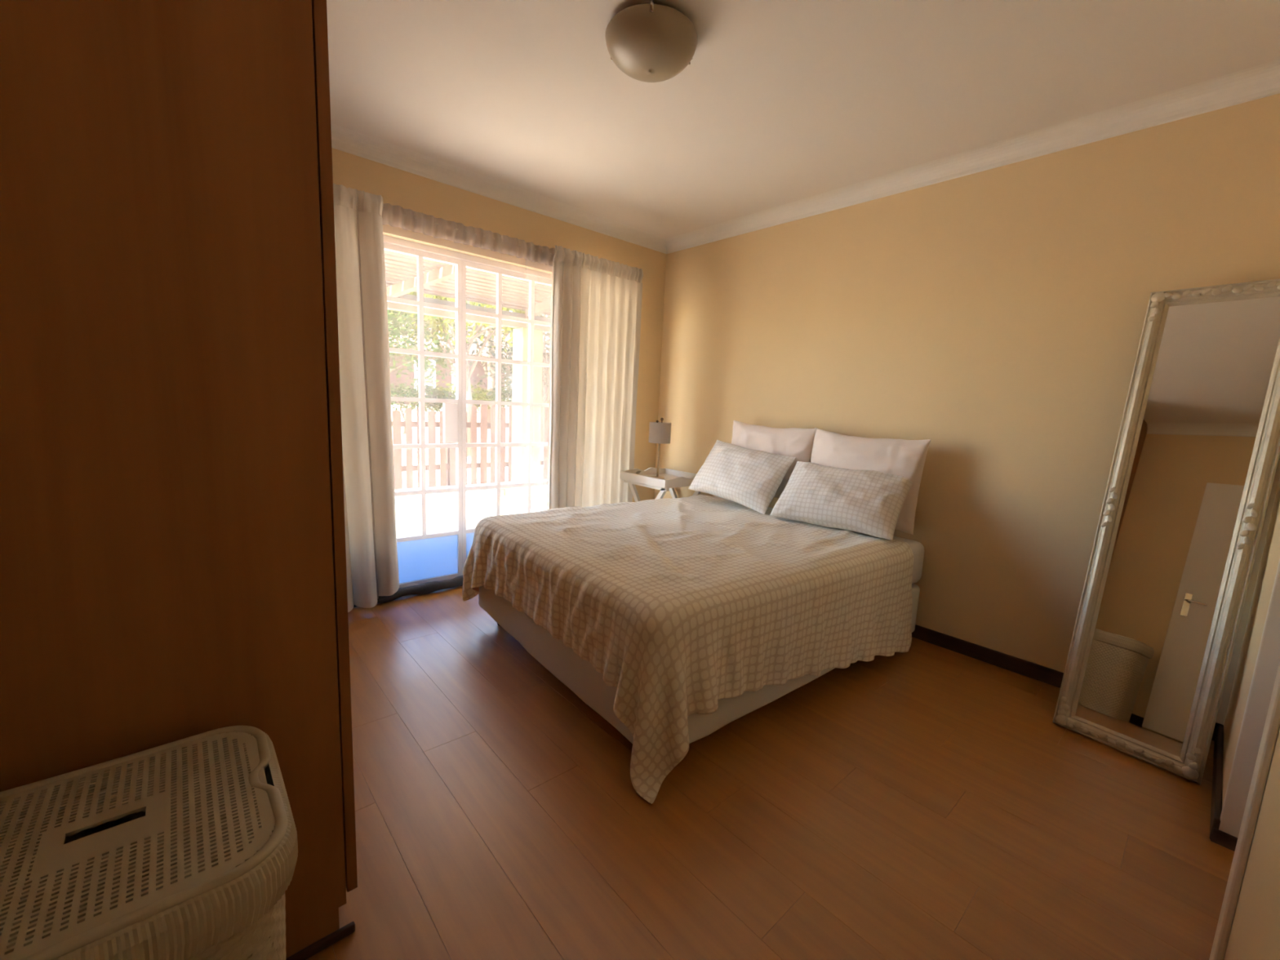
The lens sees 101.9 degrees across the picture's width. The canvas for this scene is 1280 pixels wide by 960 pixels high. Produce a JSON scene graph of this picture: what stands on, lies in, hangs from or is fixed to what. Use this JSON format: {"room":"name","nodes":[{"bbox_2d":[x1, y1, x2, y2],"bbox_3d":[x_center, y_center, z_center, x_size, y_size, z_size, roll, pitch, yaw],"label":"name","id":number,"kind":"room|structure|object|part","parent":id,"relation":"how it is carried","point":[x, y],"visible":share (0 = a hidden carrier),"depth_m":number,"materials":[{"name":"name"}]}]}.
{"room":"bedroom","nodes":[
{"label":"bedroom","id":0,"kind":"room"},
{"bbox_2d":[330,123,666,502],"bbox_3d":[-1.177,-0.471,3.318,3.880,2.730,0.309,-5,11,-41],"label":"wall","id":1,"kind":"structure","parent":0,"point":[405,189],"depth_m":3.31,"materials":[{"name":"beige paint"}]},
{"bbox_2d":[382,235,551,588],"bbox_3d":[-0.992,-0.370,3.550,2.030,2.120,0.200,-5,11,-41],"label":"door","id":2,"kind":"structure","parent":1,"relation":"attached to","point":[423,557],"depth_m":3.35,"materials":[{"name":"white wood"}]},
{"bbox_3d":[-1.482,0.513,3.262,0.686,0.270,0.008,-5,11,-41],"label":"kick panel","id":3,"kind":"part","parent":2,"relation":"part of","materials":[{"name":"blue glass"}]},
{"bbox_3d":[-0.926,0.469,3.751,0.693,0.270,0.008,-5,11,-41],"label":"kick panel","id":4,"kind":"part","parent":2,"relation":"part of","materials":[{"name":"blue glass"}]},
{"bbox_2d":[382,208,551,254],"bbox_3d":[-0.953,-1.491,3.200,2.420,0.011,0.058,-5,11,-41],"label":"curtain rod","id":5,"kind":"object","parent":1,"relation":"attached to","point":[437,224],"visible":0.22,"depth_m":3.06,"materials":[{"name":"beige"}]},
{"bbox_2d":[333,182,399,612],"bbox_3d":[-1.584,-0.378,2.729,0.585,2.219,0.137,-5,11,-41],"label":"curtain","id":6,"kind":"object","parent":5,"relation":"hanging from","point":[367,450],"visible":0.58,"depth_m":2.79,"materials":[{"name":"beige fabric"}]},
{"bbox_2d":[340,203,562,265],"bbox_3d":[-1.196,-0.420,3.151,1.738,2.214,0.043,-5,11,-41],"label":"sheer curtain","id":7,"kind":"object","parent":5,"relation":"hanging from","point":[393,215],"visible":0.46,"depth_m":3.08,"materials":[{"name":"white fabric"}]},
{"bbox_2d":[525,259,551,266],"bbox_3d":[-0.700,-0.469,3.609,0.247,2.171,0.040,-5,11,-41],"label":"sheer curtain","id":8,"kind":"object","parent":5,"relation":"hanging from","point":[526,260],"visible":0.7,"depth_m":3.47,"materials":[{"name":"white fabric"}]},
{"bbox_2d":[546,244,643,510],"bbox_3d":[-0.324,-0.479,3.841,0.781,2.220,0.086,-5,11,-41],"label":"curtain","id":9,"kind":"object","parent":5,"relation":"hanging from","point":[595,319],"visible":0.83,"depth_m":3.77,"materials":[{"name":"beige fabric"}]},
{"bbox_2d":[306,585,1234,959],"bbox_3d":[-0.052,1.026,2.178,3.440,0.200,3.890,-5,11,-41],"label":"floor","id":10,"kind":"structure","parent":0,"point":[928,801],"depth_m":1.57,"materials":[{"name":"brown"}]},
{"bbox_2d":[0,725,297,959],"bbox_3d":[-0.756,0.781,0.750,0.428,0.613,0.398,-5,11,-41],"label":"laundry hamper","id":11,"kind":"object","parent":10,"relation":"on","point":[186,848],"visible":1,"depth_m":0.69,"materials":[{"name":"beige plastic"}]},
{"bbox_2d":[0,0,357,959],"bbox_3d":[-1.416,-0.321,1.500,0.665,2.528,1.837,-5,11,-41],"label":"wardrobe","id":12,"kind":"object","parent":10,"relation":"on","point":[173,548],"visible":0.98,"depth_m":0.87,"materials":[{"name":"brown wood"}]},
{"bbox_3d":[-0.750,-0.292,1.183,0.021,2.424,0.453,-5,11,-41],"label":"door","id":13,"kind":"part","parent":12,"relation":"part of","materials":[{"name":"brown wood"}]},
{"bbox_2d":[353,574,462,607],"bbox_3d":[-1.141,0.658,3.412,1.608,0.075,0.080,-5,11,-41],"label":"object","id":14,"kind":"object","parent":10,"relation":"on","point":[428,587],"visible":0.36,"depth_m":3.21,"materials":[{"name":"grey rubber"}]},
{"bbox_2d":[619,467,701,502],"bbox_3d":[0.178,0.298,4.041,0.490,0.728,0.505,-5,11,-41],"label":"tray table","id":15,"kind":"object","parent":10,"relation":"on","point":[673,478],"visible":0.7,"depth_m":3.94,"materials":[{"name":"white paint"}]},
{"bbox_3d":[0.048,0.345,3.933,0.028,0.655,0.464,-5,11,-41],"label":"leg","id":16,"kind":"part","parent":15,"relation":"part of","materials":[{"name":"white paint"}]},
{"bbox_2d":[619,471,666,488],"bbox_3d":[0.014,-0.005,3.838,0.014,0.060,0.505,-5,11,-41],"label":"panel","id":17,"kind":"object","parent":15,"relation":"on","point":[637,479],"depth_m":3.83,"materials":[{"name":"white paint"}]},
{"bbox_2d":[622,467,665,475],"bbox_3d":[0.031,-0.059,4.175,0.462,0.074,0.014,-5,11,-41],"label":"rim","id":18,"kind":"object","parent":15,"relation":"on","point":[650,471],"depth_m":4.20,"materials":[{"name":"white paint"}]},
{"bbox_3d":[0.041,0.036,3.869,0.028,0.024,0.475,-5,11,-41],"label":"rail","id":19,"kind":"part","parent":15,"relation":"part of","materials":[{"name":"white paint"}]},
{"bbox_2d":[648,417,671,479],"bbox_3d":[0.146,-0.244,3.989,0.166,0.469,0.166,-5,11,-41],"label":"table lamp","id":20,"kind":"object","parent":15,"relation":"on","point":[660,433],"visible":0.95,"depth_m":3.91,"materials":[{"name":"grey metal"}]},
{"bbox_3d":[0.143,-0.181,3.998,0.017,0.318,0.017,-5,11,-41],"label":"stem","id":21,"kind":"part","parent":20,"relation":"part of","materials":[{"name":"gold metal"}]},
{"bbox_3d":[0.152,-0.362,3.972,0.166,0.155,0.166,-5,11,-41],"label":"lamp shade","id":22,"kind":"part","parent":20,"relation":"part of","materials":[{"name":"fabric"}]},
{"bbox_3d":[0.026,0.347,3.914,0.028,0.655,0.464,-5,11,-41],"label":"leg","id":23,"kind":"part","parent":15,"relation":"part of","materials":[{"name":"white paint"}]},
{"bbox_2d":[643,473,688,479],"bbox_3d":[0.192,0.000,3.998,0.466,0.012,0.481,-5,11,-41],"label":"nightstand top","id":24,"kind":"object","parent":15,"relation":"on","point":[667,476],"depth_m":4.18,"materials":[{"name":"white paint"}]},
{"bbox_3d":[0.347,0.321,4.197,0.028,0.655,0.464,-5,11,-41],"label":"leg","id":25,"kind":"part","parent":15,"relation":"part of","materials":[{"name":"white paint"}]},
{"bbox_2d":[666,475,695,488],"bbox_3d":[0.355,0.008,3.813,0.462,0.074,0.014,-5,11,-41],"label":"panel","id":26,"kind":"object","parent":15,"relation":"on","point":[679,482],"depth_m":3.74,"materials":[{"name":"white paint"}]},
{"bbox_2d":[665,468,697,478],"bbox_3d":[0.371,-0.033,4.152,0.014,0.060,0.505,-5,11,-41],"label":"rim","id":27,"kind":"object","parent":15,"relation":"on","point":[668,472],"depth_m":4.20,"materials":[{"name":"white paint"}]},
{"bbox_3d":[0.326,0.323,4.178,0.028,0.655,0.464,-5,11,-41],"label":"leg","id":28,"kind":"part","parent":15,"relation":"part of","materials":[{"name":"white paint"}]},
{"bbox_2d":[478,583,919,743],"bbox_3d":[0.305,0.672,2.826,1.865,0.349,1.528,-4,10,-38],"label":"bed base","id":29,"kind":"object","parent":10,"relation":"on","point":[578,674],"visible":0.2,"depth_m":2.06,"materials":[{"name":"grey fabric"}]},
{"bbox_2d":[462,493,913,804],"bbox_3d":[0.197,0.536,2.747,1.869,0.617,1.779,-5,11,-41],"label":"duvet","id":30,"kind":"object","parent":29,"relation":"on","point":[683,606],"visible":0.94,"depth_m":2.08,"materials":[{"name":"fabric"}]},
{"bbox_2d":[688,440,795,514],"bbox_3d":[0.638,-0.038,3.372,0.273,0.406,0.686,-4,11,-39],"label":"pillow","id":31,"kind":"object","parent":30,"relation":"on","point":[751,478],"visible":1,"depth_m":3.26,"materials":[{"name":"fabric"}]},
{"bbox_2d":[769,461,912,540],"bbox_3d":[1.102,0.094,2.870,0.674,0.324,0.319,10,11,40],"label":"pillow","id":32,"kind":"object","parent":30,"relation":"on","point":[868,502],"visible":1,"depth_m":2.77,"materials":[{"name":"fabric"}]},
{"bbox_2d":[711,496,924,584],"bbox_3d":[0.318,0.381,2.786,1.871,0.239,1.538,-4,10,-38],"label":"mattress","id":33,"kind":"object","parent":29,"relation":"on","point":[917,548],"visible":0.05,"depth_m":2.71,"materials":[{"name":"white fabric"}]},
{"bbox_2d":[810,427,930,534],"bbox_3d":[1.255,-0.015,2.967,0.203,0.539,0.697,-5,11,-43],"label":"pillow","id":34,"kind":"object","parent":33,"relation":"on","point":[900,457],"visible":0.49,"depth_m":2.82,"materials":[{"name":"beige fabric"}]},
{"bbox_2d":[731,420,817,497],"bbox_3d":[0.841,-0.125,3.433,0.189,0.512,0.672,-5,11,-41],"label":"pillow","id":35,"kind":"object","parent":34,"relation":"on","point":[797,442],"visible":0.35,"depth_m":3.30,"materials":[{"name":"beige fabric"}]},
{"bbox_2d":[1052,278,1279,784],"bbox_3d":[2.015,0.157,1.961,0.361,1.773,0.425,-3,10,-36],"label":"leaning mirror","id":36,"kind":"object","parent":10,"relation":"on","point":[1197,454],"visible":1,"depth_m":1.95,"materials":[{"name":"silver wood"}]},
{"bbox_3d":[1.848,1.010,1.992,0.036,0.062,0.425,-3,10,-36],"label":"frame rail","id":37,"kind":"part","parent":36,"relation":"part of","materials":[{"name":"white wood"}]},
{"bbox_3d":[2.183,-0.695,1.931,0.036,0.064,0.425,-3,10,-36],"label":"frame rail","id":38,"kind":"part","parent":36,"relation":"part of","materials":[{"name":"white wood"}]},
{"bbox_2d":[326,0,1279,238],"bbox_3d":[0.073,-1.634,1.794,3.880,0.120,3.890,-5,11,-41],"label":"ceiling","id":39,"kind":"structure","parent":0,"point":[776,103],"depth_m":2.09,"materials":[{"name":"paint"}]},
{"bbox_2d":[604,0,697,82],"bbox_3d":[0.040,-1.517,1.846,0.335,0.128,0.331,-5,11,-41],"label":"ceiling light","id":40,"kind":"object","parent":39,"relation":"attached to","point":[648,42],"visible":1,"depth_m":1.76,"materials":[{"name":"beige glass"}]},
{"bbox_2d":[653,93,1279,724],"bbox_3d":[1.450,-0.319,3.124,0.220,2.730,3.670,-5,11,-41],"label":"wall","id":41,"kind":"structure","parent":0,"point":[995,317],"depth_m":2.60,"materials":[{"name":"beige paint"}]},
{"bbox_2d":[666,58,1279,253],"bbox_3d":[1.297,-1.640,2.943,0.089,0.080,3.370,-5,11,-41],"label":"trim","id":42,"kind":"structure","parent":41,"relation":"attached to","point":[1261,81],"depth_m":2.40,"materials":[{"name":"paint"}]},
{"bbox_2d":[911,624,1223,741],"bbox_3d":[1.210,0.782,3.317,0.016,0.075,3.370,-5,11,-41],"label":"baseboard","id":43,"kind":"structure","parent":41,"relation":"attached to","point":[1042,673],"depth_m":2.65,"materials":[{"name":"brown wood"}]},
{"bbox_2d":[1222,477,1279,959],"bbox_3d":[1.140,0.011,0.732,3.440,2.730,0.140,-5,11,-41],"label":"wall","id":44,"kind":"structure","parent":0,"point":[1255,932],"depth_m":1.02,"materials":[{"name":"beige paint"}]},
{"bbox_2d":[1209,724,1223,839],"bbox_3d":[1.030,1.116,0.945,3.424,0.075,0.016,-5,11,-41],"label":"baseboard","id":45,"kind":"structure","parent":44,"relation":"attached to","point":[1217,776],"depth_m":1.75,"materials":[{"name":"brown wood"}]},
{"bbox_2d":[1208,559,1279,959],"bbox_3d":[1.599,0.077,1.165,0.750,2.120,0.154,-5,11,-41],"label":"door","id":46,"kind":"structure","parent":44,"relation":"in","point":[1260,724],"depth_m":1.47,"materials":[{"name":"beige paint"}]},
{"label":"outside","id":47,"kind":"structure","parent":0,"visible":0},
{"bbox_2d":[395,475,547,526],"bbox_3d":[-19.806,-3.372,26.813,60.000,0.100,59.780,-5,11,-41],"label":"ground","id":48,"kind":"structure","parent":47,"point":[440,507],"depth_m":6.60,"materials":[{"name":"white concrete"}]},
{"bbox_2d":[391,404,548,489],"bbox_3d":[-1.886,-0.639,8.838,7.400,1.300,0.160,-5,11,-41],"label":"fence","id":49,"kind":"object","parent":48,"relation":"on","point":[447,466],"visible":0.09,"depth_m":7.96,"materials":[{"name":"wood"}]},
{"bbox_3d":[-2.918,-0.557,7.971,0.100,1.290,0.099,-5,11,-41],"label":"fence post","id":50,"kind":"part","parent":49,"relation":"part of","materials":[{"name":"wood"}]},
{"bbox_3d":[-1.847,-0.920,8.768,7.400,0.080,0.039,-5,11,-41],"label":"fence rail","id":51,"kind":"part","parent":49,"relation":"part of","materials":[{"name":"wood"}]},
{"bbox_3d":[-1.877,-0.287,8.859,7.400,0.080,0.039,-5,11,-41],"label":"fence rail","id":52,"kind":"part","parent":49,"relation":"part of","materials":[{"name":"wood"}]},
{"bbox_2d":[395,509,546,537],"bbox_3d":[-0.712,0.534,5.338,6.200,0.090,1.780,-5,11,-41],"label":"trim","id":53,"kind":"structure","parent":48,"relation":"on","point":[409,530],"depth_m":5.10,"materials":[{"name":"white"}]},
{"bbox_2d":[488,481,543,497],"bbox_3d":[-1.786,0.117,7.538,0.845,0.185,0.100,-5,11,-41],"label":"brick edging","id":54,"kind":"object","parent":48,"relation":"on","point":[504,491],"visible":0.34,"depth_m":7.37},
{"bbox_2d":[506,327,543,509],"bbox_3d":[-1.434,-0.758,6.571,0.360,2.225,0.330,-5,11,-41],"label":"porch column","id":55,"kind":"structure","parent":48,"relation":"on","point":[517,500],"depth_m":6.48,"materials":[{"name":"white paint"}]},
{"bbox_2d":[383,249,551,333],"bbox_3d":[-0.486,-1.962,5.651,5.550,0.567,2.590,-5,11,-41],"label":"porch roof","id":56,"kind":"structure","parent":55,"relation":"on","point":[401,269],"depth_m":5.50,"materials":[{"name":"grey wood"}]},
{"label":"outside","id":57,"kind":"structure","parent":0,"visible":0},
{"bbox_2d":[391,404,543,484],"bbox_3d":[-14.741,-3.088,21.088,60.000,1.435,35.000,-5,11,-41],"label":"terrain","id":58,"kind":"structure","parent":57,"point":[414,413],"depth_m":10.55,"materials":[{"name":"white"}]},
{"bbox_2d":[390,377,455,434],"bbox_3d":[-5.120,-1.597,11.166,2.844,1.232,1.345,-5,11,-41],"label":"shrub","id":59,"kind":"object","parent":58,"relation":"on","point":[443,394],"visible":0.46,"depth_m":11.30,"materials":[{"name":"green plant"}]},
{"bbox_2d":[386,293,471,394],"bbox_3d":[-5.071,-2.485,9.110,3.727,3.917,4.845,5,9,18],"label":"tree","id":60,"kind":"object","parent":58,"relation":"on","point":[394,330],"visible":0.19,"depth_m":9.33,"materials":[{"name":"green plant"}]},
{"bbox_2d":[389,291,524,456],"bbox_3d":[-3.477,-2.354,9.922,3.452,3.799,2.380,-5,11,-41],"label":"tree","id":61,"kind":"object","parent":58,"relation":"on","point":[473,335],"visible":0.15,"depth_m":9.86,"materials":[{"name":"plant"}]},
{"bbox_2d":[405,381,509,416],"bbox_3d":[-4.168,-1.780,12.402,2.719,1.247,1.402,-5,11,-41],"label":"shrub","id":62,"kind":"object","parent":58,"relation":"on","point":[474,395],"visible":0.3,"depth_m":12.37,"materials":[{"name":"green plant"}]},
{"bbox_2d":[388,313,550,408],"bbox_3d":[-7.419,-4.239,17.673,8.600,3.300,6.200,-5,11,-41],"label":"tree","id":63,"kind":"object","parent":58,"relation":"on","point":[477,370],"visible":0.14,"depth_m":15.49,"materials":[{"name":"green plant"}]},
{"bbox_3d":[-6.284,-3.020,15.207,0.480,0.880,0.016,-5,11,-41],"label":"pane","id":64,"kind":"part","parent":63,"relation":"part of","materials":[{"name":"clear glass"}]},
{"bbox_2d":[389,295,551,429],"bbox_3d":[-3.480,-4.133,13.114,8.354,5.679,5.114,-5,11,-41],"label":"tree","id":65,"kind":"object","parent":58,"relation":"on","point":[489,344],"visible":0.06,"depth_m":12.65,"materials":[{"name":"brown plant"}]},
{"bbox_2d":[475,308,551,442],"bbox_3d":[-2.326,-2.726,12.066,3.268,3.807,3.117,-5,11,-41],"label":"tree","id":66,"kind":"object","parent":58,"relation":"on","point":[544,396],"visible":0.17,"depth_m":11.69,"materials":[{"name":"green plant"}]},
{"bbox_2d":[483,377,549,407],"bbox_3d":[-2.813,-1.983,13.335,2.647,1.565,1.460,-5,11,-41],"label":"shrub","id":67,"kind":"object","parent":58,"relation":"on","point":[506,388],"visible":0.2,"depth_m":12.65,"materials":[{"name":"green plant"}]}
]}

